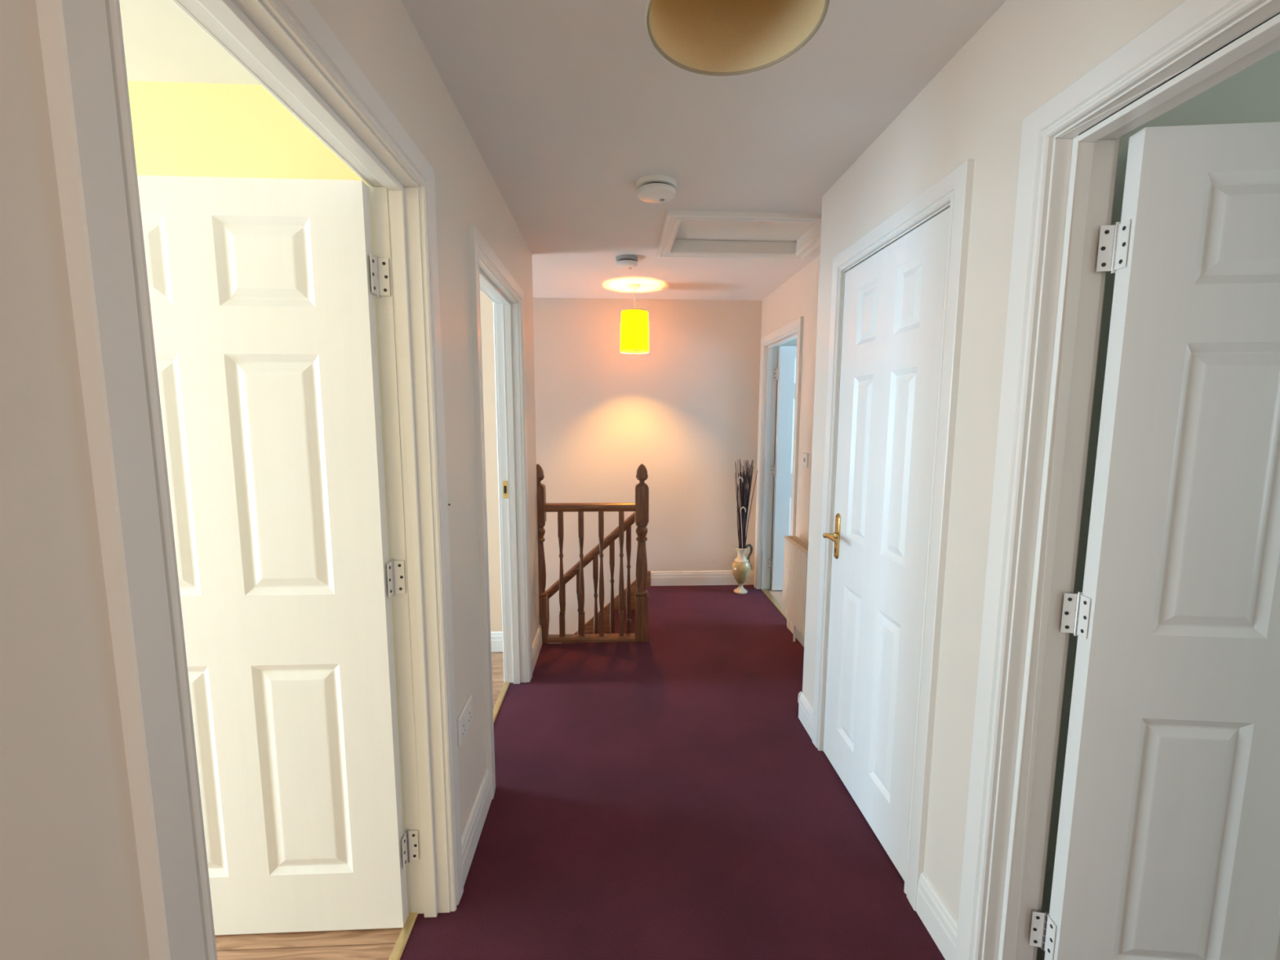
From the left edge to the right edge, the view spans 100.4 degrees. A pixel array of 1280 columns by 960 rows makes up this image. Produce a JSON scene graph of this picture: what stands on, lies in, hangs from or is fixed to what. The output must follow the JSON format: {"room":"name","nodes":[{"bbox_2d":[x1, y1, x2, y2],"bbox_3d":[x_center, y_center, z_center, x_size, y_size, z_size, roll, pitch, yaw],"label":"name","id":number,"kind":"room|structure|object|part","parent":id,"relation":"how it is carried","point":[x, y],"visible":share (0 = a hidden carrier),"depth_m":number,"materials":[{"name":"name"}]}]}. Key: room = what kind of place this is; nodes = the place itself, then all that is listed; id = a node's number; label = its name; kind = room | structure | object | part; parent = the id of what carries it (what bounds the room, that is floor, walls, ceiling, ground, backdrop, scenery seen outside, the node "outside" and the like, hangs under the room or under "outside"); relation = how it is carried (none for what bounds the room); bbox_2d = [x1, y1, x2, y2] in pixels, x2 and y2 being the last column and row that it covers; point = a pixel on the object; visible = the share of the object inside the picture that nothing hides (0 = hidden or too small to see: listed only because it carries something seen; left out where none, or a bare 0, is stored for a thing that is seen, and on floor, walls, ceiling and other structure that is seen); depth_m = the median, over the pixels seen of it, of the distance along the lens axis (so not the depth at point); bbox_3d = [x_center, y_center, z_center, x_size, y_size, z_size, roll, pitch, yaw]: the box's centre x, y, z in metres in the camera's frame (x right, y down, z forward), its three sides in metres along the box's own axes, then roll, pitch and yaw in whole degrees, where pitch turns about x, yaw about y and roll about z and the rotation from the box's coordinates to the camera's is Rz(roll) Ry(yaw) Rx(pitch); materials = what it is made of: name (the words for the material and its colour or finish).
{"room":"upstairs hallway","nodes":[
{"label":"upstairs hallway","id":0,"kind":"room"},
{"bbox_2d":[127,80,368,186],"bbox_3d":[-2.323,0.179,1.641,3.306,2.628,0.045,0,7,-3],"label":"wall","id":1,"kind":"structure","parent":0,"point":[180,129],"depth_m":1.53,"materials":[{"name":"yellow paint"}]},
{"bbox_2d":[0,0,539,959],"bbox_3d":[-0.577,0.277,0.846,0.110,2.628,4.865,0,7,-3],"label":"wall","id":2,"kind":"structure","parent":0,"point":[70,885],"depth_m":0.47,"materials":[{"name":"beige paint"}]},
{"bbox_2d":[35,0,463,959],"bbox_3d":[-0.585,0.281,1.013,0.148,2.062,0.971,0,7,-3],"label":"door frame","id":3,"kind":"structure","parent":2,"relation":"attached to","point":[286,46],"depth_m":0.58,"materials":[{"name":"white paint"}]},
{"bbox_3d":[-0.649,0.281,1.010,0.019,2.062,0.971,0,7,-3],"label":"architrave","id":4,"kind":"part","parent":3,"relation":"part of","materials":[{"name":"white paint"}]},
{"bbox_2d":[137,175,418,935],"bbox_3d":[-1.044,0.271,1.384,0.836,1.979,0.045,0,7,-3],"label":"door","id":5,"kind":"structure","parent":2,"relation":"in","point":[262,291],"depth_m":1.35,"materials":[{"name":"white paint"}]},
{"bbox_2d":[456,694,472,745],"bbox_3d":[-0.552,0.758,1.690,0.014,0.086,0.147,0,7,-3],"label":"wall socket","id":6,"kind":"object","parent":2,"relation":"attached to","point":[464,719],"visible":0.97,"depth_m":1.67,"materials":[{"name":"white plastic"}]},
{"bbox_2d":[461,768,492,885],"bbox_3d":[-0.555,1.163,1.804,0.015,0.124,0.389,0,7,-3],"label":"baseboard","id":7,"kind":"structure","parent":2,"relation":"attached to","point":[473,830],"depth_m":1.78,"materials":[{"name":"white paint"}]},
{"bbox_2d":[468,223,532,799],"bbox_3d":[-0.646,0.121,2.357,0.148,2.062,0.961,0,7,-3],"label":"door frame","id":8,"kind":"structure","parent":2,"relation":"attached to","point":[488,274],"depth_m":2.69,"materials":[{"name":"white paint"}]},
{"bbox_3d":[-0.711,0.121,2.354,0.019,2.062,0.961,0,7,-3],"label":"architrave","id":9,"kind":"part","parent":8,"relation":"part of","materials":[{"name":"white paint"}]},
{"bbox_3d":[-0.696,0.050,2.757,0.027,0.090,0.002,0,7,-3],"label":"strike plate","id":10,"kind":"part","parent":8,"relation":"part of","materials":[{"name":"gold metal"}]},
{"bbox_2d":[531,624,542,673],"bbox_3d":[-0.618,1.002,3.165,0.015,0.124,0.431,0,7,-3],"label":"baseboard","id":11,"kind":"structure","parent":2,"relation":"attached to","point":[537,643],"depth_m":3.17,"materials":[{"name":"white paint"}]},
{"bbox_2d":[480,289,502,631],"bbox_3d":[-2.390,0.006,3.100,3.306,2.628,0.035,0,7,-3],"label":"wall","id":12,"kind":"structure","parent":0,"point":[486,304],"depth_m":3.14,"materials":[{"name":"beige paint"}]},
{"bbox_2d":[490,631,502,652],"bbox_3d":[-2.391,0.994,3.192,3.306,0.124,0.015,0,7,-3],"label":"baseboard","id":13,"kind":"structure","parent":12,"relation":"attached to","point":[496,637],"depth_m":3.25,"materials":[{"name":"white paint"}]},
{"bbox_2d":[119,0,1006,300],"bbox_3d":[-0.013,-1.132,1.327,7.900,0.060,6.100,0,7,-3],"label":"ceiling","id":14,"kind":"structure","parent":0,"point":[566,104],"depth_m":1.63,"materials":[{"name":"white paint"}]},
{"bbox_2d":[615,254,637,269],"bbox_3d":[-0.078,-1.290,3.170,0.132,0.059,0.132,0,7,-3],"label":"smoke detector","id":15,"kind":"object","parent":14,"relation":"attached to","point":[623,261],"visible":1,"depth_m":3.13,"materials":[{"name":"grey plastic"}]},
{"bbox_2d":[620,284,648,354],"bbox_3d":[-0.039,-1.164,3.857,0.213,0.472,0.213,0,7,-3],"label":"pendant lamp","id":16,"kind":"object","parent":14,"relation":"hanging from","point":[634,322],"visible":1,"depth_m":3.79,"materials":[{"name":"yellow fabric"}]},
{"bbox_3d":[-0.039,-1.074,3.868,0.208,0.283,0.208,0,7,-3],"label":"lamp shade","id":17,"kind":"part","parent":16,"relation":"part of","materials":[{"name":"yellow fabric"}]},
{"bbox_2d":[635,174,676,203],"bbox_3d":[0.067,-1.171,2.163,0.164,0.059,0.164,0,7,-3],"label":"smoke detector","id":18,"kind":"object","parent":14,"relation":"attached to","point":[651,188],"visible":1,"depth_m":2.11,"materials":[{"name":"white plastic"}]},
{"bbox_2d":[644,0,829,75],"bbox_3d":[0.113,-0.778,0.603,0.213,0.472,0.213,0,7,-3],"label":"pendant lamp","id":19,"kind":"object","parent":14,"relation":"hanging from","point":[711,37],"visible":1,"depth_m":0.71,"materials":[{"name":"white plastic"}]},
{"bbox_2d":[657,210,822,259],"bbox_3d":[0.541,-1.296,2.777,0.860,0.096,0.645,0,7,-3],"label":"hatch","id":20,"kind":"object","parent":14,"relation":"attached to","point":[685,233],"visible":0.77,"depth_m":2.89,"materials":[{"name":"white paint"}]},
{"bbox_3d":[0.541,-1.336,2.772,0.736,0.016,0.521,0,7,-3],"label":"hatch panel","id":21,"kind":"part","parent":20,"relation":"part of","materials":[{"name":"white paint"}]},
{"bbox_2d":[214,584,945,959],"bbox_3d":[-1.412,1.387,1.526,5.110,0.260,6.030,0,7,-3],"label":"floor","id":22,"kind":"structure","parent":0,"point":[668,796],"depth_m":1.87,"materials":[{"name":"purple carpet"}]},
{"bbox_2d":[388,912,417,959],"bbox_3d":[-0.638,1.312,1.133,0.029,0.026,0.827,0,7,-3],"label":"threshold strip","id":23,"kind":"object","parent":22,"relation":"on","point":[400,944],"visible":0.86,"depth_m":1.47,"materials":[{"name":"gold metal"}]},
{"bbox_2d":[493,681,510,722],"bbox_3d":[-0.699,1.152,2.477,0.029,0.026,0.817,0,7,-3],"label":"threshold strip","id":24,"kind":"object","parent":22,"relation":"on","point":[504,688],"visible":0.3,"depth_m":2.70,"materials":[{"name":"gold metal"}]},
{"bbox_2d":[536,463,648,643],"bbox_3d":[-0.311,0.595,3.389,0.726,1.400,0.082,0,7,-3],"label":"balustrade","id":25,"kind":"object","parent":22,"relation":"on","point":[641,506],"visible":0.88,"depth_m":3.36,"materials":[{"name":"brown wood"}]},
{"bbox_3d":[-0.633,0.659,3.382,0.082,1.273,0.082,0,7,-3],"label":"newel post","id":26,"kind":"part","parent":25,"relation":"part of","materials":[{"name":"brown wood"}]},
{"bbox_3d":[-0.310,0.169,3.338,0.566,0.054,0.062,0,7,-3],"label":"handrail","id":27,"kind":"part","parent":25,"relation":"part of","materials":[{"name":"brown wood"}]},
{"bbox_3d":[-0.312,1.017,3.439,0.566,0.030,0.080,0,7,-3],"label":"rail","id":28,"kind":"part","parent":25,"relation":"part of","materials":[{"name":"brown wood"}]},
{"bbox_3d":[0.011,0.657,3.411,0.082,1.273,0.082,0,7,-3],"label":"newel post","id":29,"kind":"part","parent":25,"relation":"part of","materials":[{"name":"brown wood"}]},
{"bbox_2d":[731,543,753,594],"bbox_3d":[0.831,0.726,4.361,0.162,0.398,0.154,2,7,18],"label":"vase","id":30,"kind":"object","parent":22,"relation":"on","point":[741,566],"visible":0.98,"depth_m":4.32,"materials":[{"name":"beige ceramic"}]},
{"bbox_2d":[735,464,739,548],"bbox_3d":[0.783,0.234,4.289,0.060,0.771,0.008,-2,7,-16],"label":"twig","id":31,"kind":"object","parent":30,"relation":"in","point":[735,464],"visible":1,"depth_m":4.30,"materials":[{"name":"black plant"}]},
{"bbox_2d":[736,475,738,539],"bbox_3d":[0.792,0.291,4.294,0.071,0.657,0.017,-4,8,-31],"label":"twig","id":32,"kind":"object","parent":30,"relation":"in","point":[736,476],"visible":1,"depth_m":4.28,"materials":[{"name":"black wood"}]},
{"bbox_2d":[737,477,741,524],"bbox_3d":[0.807,0.225,4.297,0.062,0.787,0.010,-2,7,-18],"label":"twig","id":33,"kind":"object","parent":30,"relation":"in","point":[738,477],"visible":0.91,"depth_m":4.28,"materials":[{"name":"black wood"}]},
{"bbox_2d":[737,476,742,534],"bbox_3d":[0.807,0.290,4.261,0.079,0.646,0.031,-4,8,-29],"label":"reed","id":34,"kind":"object","parent":30,"relation":"in","point":[739,477],"visible":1,"depth_m":4.23,"materials":[{"name":"grey plant"}]},
{"bbox_2d":[739,465,740,548],"bbox_3d":[0.806,0.230,4.288,0.027,0.779,0.008,-5,8,-36],"label":"twig","id":35,"kind":"object","parent":30,"relation":"in","point":[740,465],"visible":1,"depth_m":4.26,"materials":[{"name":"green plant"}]},
{"bbox_2d":[739,478,741,548],"bbox_3d":[0.805,0.276,4.276,0.013,0.690,0.050,5,8,36],"label":"twig","id":36,"kind":"object","parent":30,"relation":"in","point":[740,478],"visible":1,"depth_m":4.29,"materials":[{"name":"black plant"}]},
{"bbox_2d":[740,470,742,530],"bbox_3d":[0.816,0.242,4.272,0.013,0.759,0.076,4,8,27],"label":"twig","id":37,"kind":"object","parent":30,"relation":"in","point":[740,470],"visible":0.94,"depth_m":4.25,"materials":[{"name":"black plant"}]},
{"bbox_2d":[741,466,744,548],"bbox_3d":[0.824,0.254,4.290,0.008,0.732,0.026,1,7,5],"label":"twig","id":38,"kind":"object","parent":30,"relation":"in","point":[744,466],"visible":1,"depth_m":4.28,"materials":[{"name":"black wood"}]},
{"bbox_2d":[741,464,744,521],"bbox_3d":[0.823,0.248,4.292,0.028,0.743,0.008,-6,9,-41],"label":"twig","id":39,"kind":"object","parent":30,"relation":"in","point":[744,464],"visible":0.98,"depth_m":4.28,"materials":[{"name":"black plant"}]},
{"bbox_2d":[740,506,746,548],"bbox_3d":[0.819,0.409,4.282,0.046,0.406,0.048,0,7,-3],"label":"reed","id":40,"kind":"object","parent":30,"relation":"in","point":[742,507],"visible":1,"depth_m":4.25,"materials":[{"name":"grey plant"}]},
{"bbox_2d":[742,482,745,541],"bbox_3d":[0.829,0.288,4.277,0.008,0.667,0.071,-1,7,-6],"label":"twig","id":41,"kind":"object","parent":30,"relation":"in","point":[744,482],"visible":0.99,"depth_m":4.26,"materials":[{"name":"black wood"}]},
{"bbox_2d":[742,463,747,548],"bbox_3d":[0.842,0.243,4.277,0.017,0.757,0.042,0,7,-3],"label":"twig","id":42,"kind":"object","parent":30,"relation":"in","point":[747,464],"visible":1,"depth_m":4.30,"materials":[{"name":"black plant"}]},
{"bbox_2d":[742,467,747,542],"bbox_3d":[0.841,0.255,4.289,0.013,0.731,0.031,-6,9,-40],"label":"twig","id":43,"kind":"object","parent":30,"relation":"in","point":[747,468],"visible":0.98,"depth_m":4.26,"materials":[{"name":"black plant"}]},
{"bbox_2d":[744,465,751,555],"bbox_3d":[0.860,0.250,4.277,0.038,0.743,0.011,6,9,40],"label":"twig","id":44,"kind":"object","parent":30,"relation":"in","point":[750,465],"visible":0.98,"depth_m":4.30,"materials":[{"name":"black plant"}]},
{"bbox_2d":[745,474,751,520],"bbox_3d":[0.871,0.254,4.305,0.054,0.727,0.024,0,7,-3],"label":"twig","id":45,"kind":"object","parent":30,"relation":"in","point":[750,474],"visible":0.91,"depth_m":4.29,"materials":[{"name":"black wood"}]},
{"bbox_2d":[742,466,753,546],"bbox_3d":[0.864,0.253,4.287,0.076,0.734,0.008,3,8,26],"label":"twig","id":46,"kind":"object","parent":30,"relation":"in","point":[753,466],"visible":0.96,"depth_m":4.28,"materials":[{"name":"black plant"}]},
{"bbox_2d":[746,459,752,514],"bbox_3d":[0.864,0.227,4.301,0.066,0.783,0.014,1,7,9],"label":"twig","id":47,"kind":"object","parent":30,"relation":"in","point":[752,460],"visible":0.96,"depth_m":4.27,"materials":[{"name":"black wood"}]},
{"bbox_3d":[0.891,0.633,4.383,0.076,0.218,0.032,0,7,-3],"label":"handle","id":48,"kind":"part","parent":30,"relation":"part of","materials":[{"name":"ceramic"}]},
{"bbox_2d":[745,471,757,545],"bbox_3d":[0.891,0.269,4.292,0.093,0.702,0.017,1,7,10],"label":"twig","id":49,"kind":"object","parent":30,"relation":"in","point":[757,471],"visible":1,"depth_m":4.29,"materials":[{"name":"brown wood"}]},
{"bbox_2d":[761,588,786,619],"bbox_3d":[1.055,0.967,4.077,0.052,0.026,0.785,0,7,-3],"label":"threshold strip","id":50,"kind":"object","parent":22,"relation":"on","point":[769,595],"visible":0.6,"depth_m":4.16,"materials":[{"name":"gold metal"}]},
{"bbox_2d":[533,297,796,634],"bbox_3d":[-0.156,1.086,4.612,7.900,5.118,0.090,0,7,-3],"label":"wall","id":51,"kind":"structure","parent":0,"point":[686,409],"depth_m":4.40,"materials":[{"name":"beige paint"}]},
{"bbox_2d":[650,570,754,586],"bbox_3d":[0.538,0.839,4.562,0.893,0.124,0.015,0,7,-3],"label":"baseboard","id":52,"kind":"structure","parent":51,"relation":"attached to","point":[679,577],"depth_m":4.55,"materials":[{"name":"white paint"}]},
{"bbox_2d":[768,584,782,605],"bbox_3d":[2.470,1.142,3.691,2.738,0.256,2.030,0,7,-3],"label":"floor","id":53,"kind":"structure","parent":0,"point":[778,594],"depth_m":4.35,"materials":[{"name":"beige wood"}]},
{"bbox_2d":[760,254,820,543],"bbox_3d":[1.085,-0.023,3.414,0.100,2.628,2.140,0,7,-3],"label":"wall","id":54,"kind":"structure","parent":0,"point":[797,297],"depth_m":3.37,"materials":[{"name":"beige paint"}]},
{"bbox_2d":[753,316,803,629],"bbox_3d":[1.050,-0.064,3.954,0.119,2.062,0.929,0,7,-3],"label":"door frame","id":55,"kind":"structure","parent":54,"relation":"attached to","point":[770,343],"depth_m":4.29,"materials":[{"name":"white paint"}]},
{"bbox_2d":[767,346,796,590],"bbox_3d":[1.462,-0.073,4.341,0.794,1.979,0.046,0,7,-3],"label":"door","id":56,"kind":"structure","parent":54,"relation":"in","point":[785,372],"depth_m":4.30,"materials":[{"name":"white paint"}]},
{"bbox_2d":[782,535,808,641],"bbox_3d":[0.989,0.740,3.094,0.080,0.668,0.806,0,7,-3],"label":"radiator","id":57,"kind":"object","parent":54,"relation":"attached to","point":[796,549],"visible":0.4,"depth_m":3.26,"materials":[{"name":"metal"}]},
{"bbox_3d":[0.973,0.617,3.479,0.076,0.502,0.008,0,7,-3],"label":"panel","id":58,"kind":"part","parent":57,"relation":"part of","materials":[{"name":"metal"}]},
{"bbox_2d":[784,535,808,555],"bbox_3d":[0.989,0.412,3.078,0.080,0.013,0.761,0,7,-3],"label":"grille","id":59,"kind":"object","parent":57,"relation":"attached to","point":[797,543],"depth_m":3.26,"materials":[{"name":"wood"}]},
{"bbox_2d":[789,620,804,647],"bbox_3d":[1.045,1.015,3.085,0.015,0.124,1.048,0,7,-3],"label":"baseboard","id":60,"kind":"structure","parent":54,"relation":"attached to","point":[799,636],"depth_m":3.45,"materials":[{"name":"white paint"}]},
{"bbox_2d":[801,453,808,467],"bbox_3d":[1.031,-0.125,3.334,0.014,0.086,0.086,0,7,-3],"label":"light switch","id":61,"kind":"object","parent":54,"relation":"attached to","point":[805,455],"visible":1,"depth_m":3.32,"materials":[{"name":"white plastic"}]},
{"bbox_2d":[802,0,1185,921],"bbox_3d":[0.930,0.326,0.469,0.127,2.628,3.970,0,7,-3],"label":"wall","id":62,"kind":"structure","parent":0,"point":[1027,52],"depth_m":1.34,"materials":[{"name":"beige paint"}]},
{"bbox_2d":[797,691,813,739],"bbox_3d":[0.771,1.088,2.465,0.015,0.124,0.205,0,7,-3],"label":"baseboard","id":63,"kind":"structure","parent":62,"relation":"attached to","point":[805,710],"depth_m":2.46,"materials":[{"name":"white paint"}]},
{"bbox_2d":[822,207,950,880],"bbox_3d":[0.795,0.221,1.844,0.098,1.979,0.673,0,7,-3],"label":"door","id":64,"kind":"structure","parent":62,"relation":"in","point":[893,305],"depth_m":1.77,"materials":[{"name":"white paint"}]},
{"bbox_3d":[0.762,0.228,2.084,0.054,0.026,0.126,0,7,-3],"label":"lever","id":65,"kind":"part","parent":64,"relation":"part of","materials":[{"name":"gold metal"}]},
{"bbox_3d":[0.789,0.225,2.135,0.008,0.186,0.038,0,7,-3],"label":"handle plate","id":66,"kind":"part","parent":64,"relation":"part of","materials":[{"name":"gold metal"}]},
{"bbox_2d":[812,159,974,911],"bbox_3d":[0.858,0.186,1.845,0.146,2.062,0.820,0,7,-3],"label":"door frame","id":67,"kind":"structure","parent":62,"relation":"attached to","point":[953,191],"depth_m":1.50,"materials":[{"name":"white paint"}]},
{"bbox_2d":[915,872,957,959],"bbox_3d":[0.817,1.207,1.461,0.015,0.124,0.180,0,7,-3],"label":"baseboard","id":68,"kind":"structure","parent":62,"relation":"attached to","point":[940,922],"depth_m":1.46,"materials":[{"name":"white paint"}]},
{"bbox_2d":[955,0,1279,959],"bbox_3d":[0.916,0.312,0.776,0.165,2.062,0.977,0,7,-3],"label":"door frame","id":69,"kind":"structure","parent":62,"relation":"attached to","point":[1069,148],"depth_m":1.15,"materials":[{"name":"white paint"}]},
{"bbox_2d":[1029,121,1279,959],"bbox_3d":[1.353,0.307,1.132,0.832,1.979,0.046,1,7,5],"label":"door","id":70,"kind":"structure","parent":62,"relation":"in","point":[1168,841],"depth_m":1.12,"materials":[{"name":"white paint"}]},
{"bbox_2d":[1036,49,1279,959],"bbox_3d":[2.447,0.220,1.393,2.987,2.628,0.100,0,7,-3],"label":"wall","id":71,"kind":"structure","parent":0,"point":[1252,95],"depth_m":1.18,"materials":[{"name":"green paint"}]},
{"bbox_3d":[0.993,0.098,2.396,0.175,2.628,0.100,0,7,-3],"label":"wall","id":72,"kind":"structure","parent":0,"visible":0},
{"bbox_2d":[797,693,800,716],"bbox_3d":[0.917,1.076,2.566,0.317,0.124,0.015,0,7,-3],"label":"baseboard","id":73,"kind":"structure","parent":72,"relation":"attached to","point":[799,694],"depth_m":2.55,"materials":[{"name":"white paint"}]},
{"bbox_3d":[-1.482,3.630,4.224,5.200,0.150,1.340,0,7,-3],"label":"floor","id":74,"kind":"structure","parent":0,"visible":0},
{"bbox_2d":[572,570,650,643],"bbox_3d":[-1.295,2.179,4.127,2.810,2.706,1.023,0,7,-3],"label":"staircase","id":75,"kind":"structure","parent":74,"relation":"on","point":[588,626],"depth_m":4.53,"materials":[{"name":"brown wood"}]},
{"bbox_2d":[546,511,635,643],"bbox_3d":[-1.197,1.598,3.562,2.322,2.803,0.056,0,7,-3],"label":"balustrade","id":76,"kind":"object","parent":75,"relation":"on","point":[593,555],"visible":0.13,"depth_m":3.47,"materials":[{"name":"brown wood"}]},
{"bbox_3d":[-1.196,1.278,3.524,2.322,2.158,0.056,0,7,-3],"label":"handrail","id":77,"kind":"part","parent":76,"relation":"part of","materials":[{"name":"brown wood"}]}
]}

